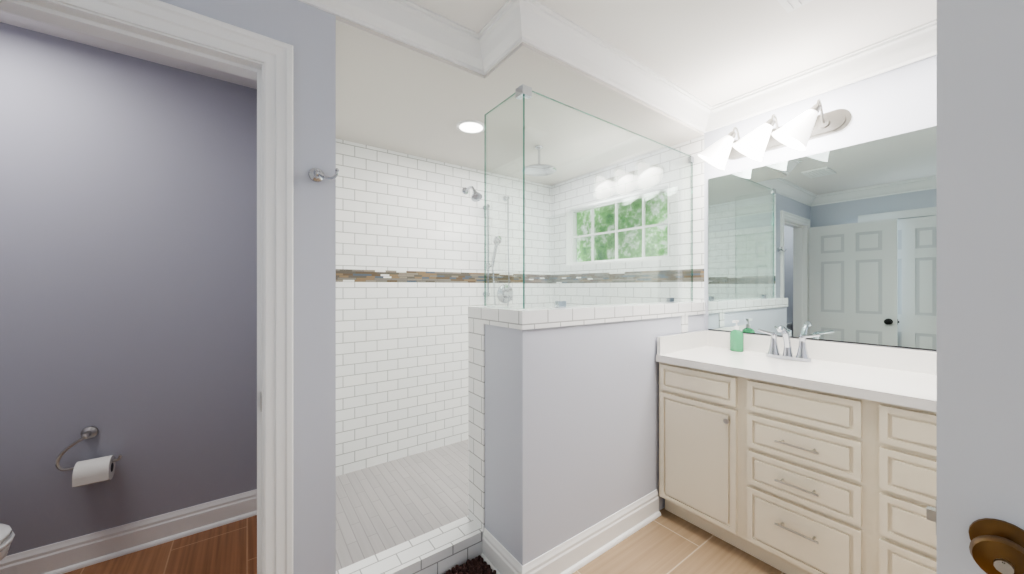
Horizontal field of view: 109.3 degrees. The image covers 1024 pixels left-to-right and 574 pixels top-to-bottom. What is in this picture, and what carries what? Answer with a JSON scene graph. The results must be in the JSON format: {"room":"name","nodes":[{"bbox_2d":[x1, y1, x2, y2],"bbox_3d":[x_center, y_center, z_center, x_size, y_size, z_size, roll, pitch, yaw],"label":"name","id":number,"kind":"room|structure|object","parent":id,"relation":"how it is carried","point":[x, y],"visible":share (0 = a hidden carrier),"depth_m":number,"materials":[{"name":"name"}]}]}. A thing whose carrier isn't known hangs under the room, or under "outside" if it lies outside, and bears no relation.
{"room":"bathroom","nodes":[
{"label":"bathroom","id":0,"kind":"room"},
{"bbox_2d":[0,22,256,555],"bbox_3d":[-2.171,0.080,1.678,1.770,2.440,0.150,0,0,-36],"label":"wall","id":1,"kind":"structure","parent":0,"point":[128,257],"depth_m":1.78,"materials":[{"name":"grey paint"}]},
{"bbox_2d":[55,426,121,486],"bbox_3d":[-1.945,0.780,1.675,0.206,0.247,0.116,0,0,-36],"label":"toilet paper holder","id":2,"kind":"object","parent":1,"relation":"attached to","point":[92,471],"visible":1,"depth_m":1.65,"materials":[{"name":"white paper"}]},
{"bbox_2d":[0,489,256,573],"bbox_3d":[-2.057,1.232,1.650,1.620,0.135,0.030,0,0,-36],"label":"baseboard","id":3,"kind":"structure","parent":1,"relation":"attached to","point":[62,557],"depth_m":1.78,"materials":[{"name":"white wood"}]},
{"bbox_2d":[159,0,288,43],"bbox_3d":[-1.537,0.080,0.810,1.770,2.440,0.120,0,0,-36],"label":"wall","id":4,"kind":"structure","parent":0,"point":[268,18],"depth_m":1.22,"materials":[{"name":"grey paint"}]},
{"bbox_2d":[0,0,292,573],"bbox_3d":[-1.194,0.227,1.060,0.942,2.146,0.168,0,0,-36],"label":"door frame","id":5,"kind":"structure","parent":4,"relation":"attached to","point":[176,32],"depth_m":1.24,"materials":[{"name":"white wood"}]},
{"bbox_2d":[298,0,505,74],"bbox_3d":[-0.788,-1.083,1.208,1.710,0.115,0.120,0,0,-36],"label":"crown molding","id":6,"kind":"structure","parent":4,"relation":"attached to","point":[408,22],"depth_m":1.53,"materials":[{"name":"white wood"}]},
{"bbox_2d":[289,0,335,573],"bbox_3d":[-1.124,0.080,1.872,0.150,2.440,1.350,0,0,-36],"label":"wall","id":7,"kind":"structure","parent":0,"point":[312,35],"depth_m":1.33,"materials":[{"name":"grey paint"}]},
{"bbox_2d":[308,168,338,181],"bbox_3d":[-0.677,-0.409,1.311,0.093,0.053,0.079,0,0,-36],"label":"robe hook","id":8,"kind":"object","parent":7,"relation":"attached to","point":[316,174],"visible":1,"depth_m":1.31,"materials":[{"name":"silver metal"}]},
{"bbox_2d":[64,508,785,573],"bbox_3d":[-0.154,1.330,1.026,4.260,0.060,3.580,0,0,-36],"label":"floor","id":9,"kind":"structure","parent":0,"point":[666,542],"depth_m":1.75,"materials":[{"name":"beige tile"}]},
{"bbox_2d":[0,523,14,560],"bbox_3d":[-2.108,0.911,1.049,0.821,0.773,0.450,0,0,-36],"label":"toilet","id":10,"kind":"object","parent":9,"relation":"on","point":[7,535],"visible":1,"depth_m":1.28,"materials":[{"name":"white ceramic"}]},
{"bbox_2d":[446,555,495,573],"bbox_3d":[-0.247,1.279,1.370,0.581,0.039,0.472,0,0,-36],"label":"bath mat","id":11,"kind":"object","parent":9,"relation":"on","point":[478,565],"visible":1,"depth_m":1.64,"materials":[{"name":"brown fabric"}]},
{"bbox_2d":[657,361,936,573],"bbox_3d":[1.464,0.862,1.648,0.604,0.873,1.438,0,0,-36],"label":"bathroom vanity","id":12,"kind":"object","parent":9,"relation":"on","point":[787,454],"depth_m":1.54,"materials":[{"name":"beige wood"}]},
{"bbox_2d":[656,345,936,408],"bbox_3d":[1.479,0.404,1.652,0.575,0.037,1.448,0,0,-36],"label":"countertop","id":13,"kind":"structure","parent":12,"relation":"on","point":[866,380],"depth_m":1.64,"materials":[{"name":"white stone"}]},
{"bbox_2d":[730,320,743,351],"bbox_3d":[1.339,0.291,2.171,0.063,0.184,0.074,0,0,-36],"label":"soap bottle","id":14,"kind":"object","parent":13,"relation":"on","point":[736,339],"visible":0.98,"depth_m":2.16,"materials":[{"name":"green plastic"}]},
{"bbox_2d":[336,139,551,475],"bbox_3d":[-0.532,0.080,3.046,2.190,2.440,0.150,0,0,-36],"label":"wall","id":15,"kind":"structure","parent":0,"point":[409,259],"depth_m":2.78,"materials":[{"name":"white tile"}]},
{"bbox_2d":[462,186,512,305],"bbox_3d":[-0.143,-0.266,3.091,0.543,1.143,0.231,0,0,-36],"label":"shower","id":16,"kind":"object","parent":15,"relation":"attached to","point":[476,196],"visible":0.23,"depth_m":3.11,"materials":[{"name":"silver metal"}]},
{"bbox_2d":[0,0,936,105],"bbox_3d":[-0.196,-1.190,1.083,4.260,0.100,3.720,0,0,-36],"label":"ceiling","id":17,"kind":"structure","parent":0,"point":[712,52],"depth_m":1.62,"materials":[{"name":"white paint"}]},
{"bbox_2d":[777,0,812,12],"bbox_3d":[1.114,-1.132,1.357,0.200,0.015,0.200,0,0,-36],"label":"ceiling vent","id":18,"kind":"object","parent":17,"relation":"in","point":[788,6],"visible":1,"depth_m":1.43,"materials":[{"name":"white"}]},
{"bbox_2d":[336,16,703,185],"bbox_3d":[-0.046,-1.075,2.380,2.190,0.129,1.500,0,0,-36],"label":"ceiling","id":19,"kind":"structure","parent":0,"point":[392,94],"depth_m":2.07,"materials":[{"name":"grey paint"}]},
{"bbox_2d":[456,120,483,133],"bbox_3d":[-0.257,-1.006,2.288,0.189,0.008,0.189,0,0,-36],"label":"recessed light","id":20,"kind":"object","parent":19,"relation":"in","point":[470,126],"visible":0.94,"depth_m":2.27,"materials":[{"name":"white"}]},
{"bbox_2d":[522,146,555,175],"bbox_3d":[0.195,-0.921,2.618,0.250,0.175,0.250,0,0,-36],"label":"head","id":21,"kind":"object","parent":19,"relation":"attached to","point":[544,171],"depth_m":2.60,"materials":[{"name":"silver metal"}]},
{"bbox_2d":[468,301,704,565],"bbox_3d":[0.528,0.700,2.144,1.536,1.200,0.458,0,0,-36],"label":"wall","id":22,"kind":"structure","parent":0,"point":[563,424],"depth_m":1.73,"materials":[{"name":"grey paint"}]},
{"bbox_2d":[512,489,660,573],"bbox_3d":[0.435,1.232,1.784,1.005,0.135,0.030,0,0,-36],"label":"baseboard","id":23,"kind":"structure","parent":22,"relation":"attached to","point":[579,551],"depth_m":1.76,"materials":[{"name":"white wood"}]},
{"bbox_2d":[484,84,693,308],"bbox_3d":[0.545,-0.398,2.171,1.475,0.996,0.333,0,0,-36],"label":"glass","id":24,"kind":"object","parent":22,"relation":"on","point":[523,91],"visible":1,"depth_m":1.87,"materials":[{"name":"clear glass"}]},
{"bbox_2d":[657,330,707,352],"bbox_3d":[1.053,0.335,2.226,0.543,0.100,0.020,0,0,-36],"label":"backsplash","id":25,"kind":"structure","parent":22,"relation":"attached to","point":[669,343],"depth_m":2.19,"materials":[{"name":"white stone"}]},
{"bbox_2d":[552,136,703,306],"bbox_3d":[0.855,0.080,3.130,0.150,2.440,1.650,0,0,-36],"label":"wall","id":26,"kind":"structure","parent":0,"point":[694,148],"depth_m":2.80,"materials":[{"name":"tile"}]},
{"bbox_2d":[494,0,713,131],"bbox_3d":[0.595,-1.083,1.881,1.502,0.115,0.122,0,0,-36],"label":"crown molding","id":27,"kind":"structure","parent":26,"relation":"attached to","point":[507,29],"depth_m":1.70,"materials":[{"name":"white wood"}]},
{"bbox_2d":[566,184,668,265],"bbox_3d":[0.865,-0.475,3.075,0.099,0.550,1.050,0,0,-36],"label":"window","id":28,"kind":"structure","parent":26,"relation":"in","point":[573,236],"depth_m":3.12,"materials":[{"name":"white wood"}]},
{"bbox_2d":[702,19,936,132],"bbox_3d":[1.774,-1.083,1.665,0.092,0.115,1.800,0,0,-36],"label":"crown molding","id":29,"kind":"structure","parent":26,"relation":"attached to","point":[918,43],"depth_m":1.84,"materials":[{"name":"white wood"}]},
{"bbox_2d":[708,330,936,372],"bbox_3d":[1.702,0.335,1.815,0.022,0.100,1.448,0,0,-36],"label":"backsplash","id":30,"kind":"structure","parent":26,"relation":"attached to","point":[916,361],"depth_m":1.85,"materials":[{"name":"white stone"}]},
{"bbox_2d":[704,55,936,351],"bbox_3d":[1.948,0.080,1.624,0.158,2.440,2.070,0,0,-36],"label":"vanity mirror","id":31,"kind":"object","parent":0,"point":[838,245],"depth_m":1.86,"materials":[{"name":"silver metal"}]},
{"bbox_2d":[698,99,852,169],"bbox_3d":[1.402,-0.825,2.018,0.270,0.249,0.679,0,0,-36],"label":"sconce","id":32,"kind":"object","parent":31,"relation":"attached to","point":[799,132],"visible":0.98,"depth_m":1.97,"materials":[{"name":"white glass"}]},
{"label":"outside","id":33,"kind":"structure","parent":0,"visible":0},
{"bbox_2d":[577,192,667,261],"bbox_3d":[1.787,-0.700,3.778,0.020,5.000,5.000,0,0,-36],"label":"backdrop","id":34,"kind":"structure","parent":33,"point":[598,226],"depth_m":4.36,"materials":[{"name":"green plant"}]},
{"bbox_3d":[1.038,0.080,-0.227,3.510,2.440,0.150,0,0,-36],"label":"wall","id":35,"kind":"structure","parent":0,"visible":0},
{"bbox_2d":[926,0,1023,573],"bbox_3d":[0.922,0.277,0.296,0.206,2.030,0.772,0,0,-36],"label":"entry door","id":36,"kind":"structure","parent":35,"relation":"in","point":[976,514],"depth_m":0.55,"materials":[{"name":"white"}]},
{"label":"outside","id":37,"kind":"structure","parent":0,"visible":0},
{"bbox_2d":[336,439,477,573],"bbox_3d":[-0.179,1.324,2.562,2.490,0.072,1.350,0,0,-36],"label":"shower floor","id":38,"kind":"structure","parent":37,"point":[385,506],"depth_m":2.19,"materials":[{"name":"grey tile"}]},
{"bbox_2d":[336,515,483,573],"bbox_3d":[-0.446,1.240,1.624,0.654,0.120,0.150,0,0,-36],"label":"shower curb","id":39,"kind":"object","parent":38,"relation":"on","point":[443,549],"visible":0.86,"depth_m":1.64,"materials":[{"name":"tile"}]}
]}

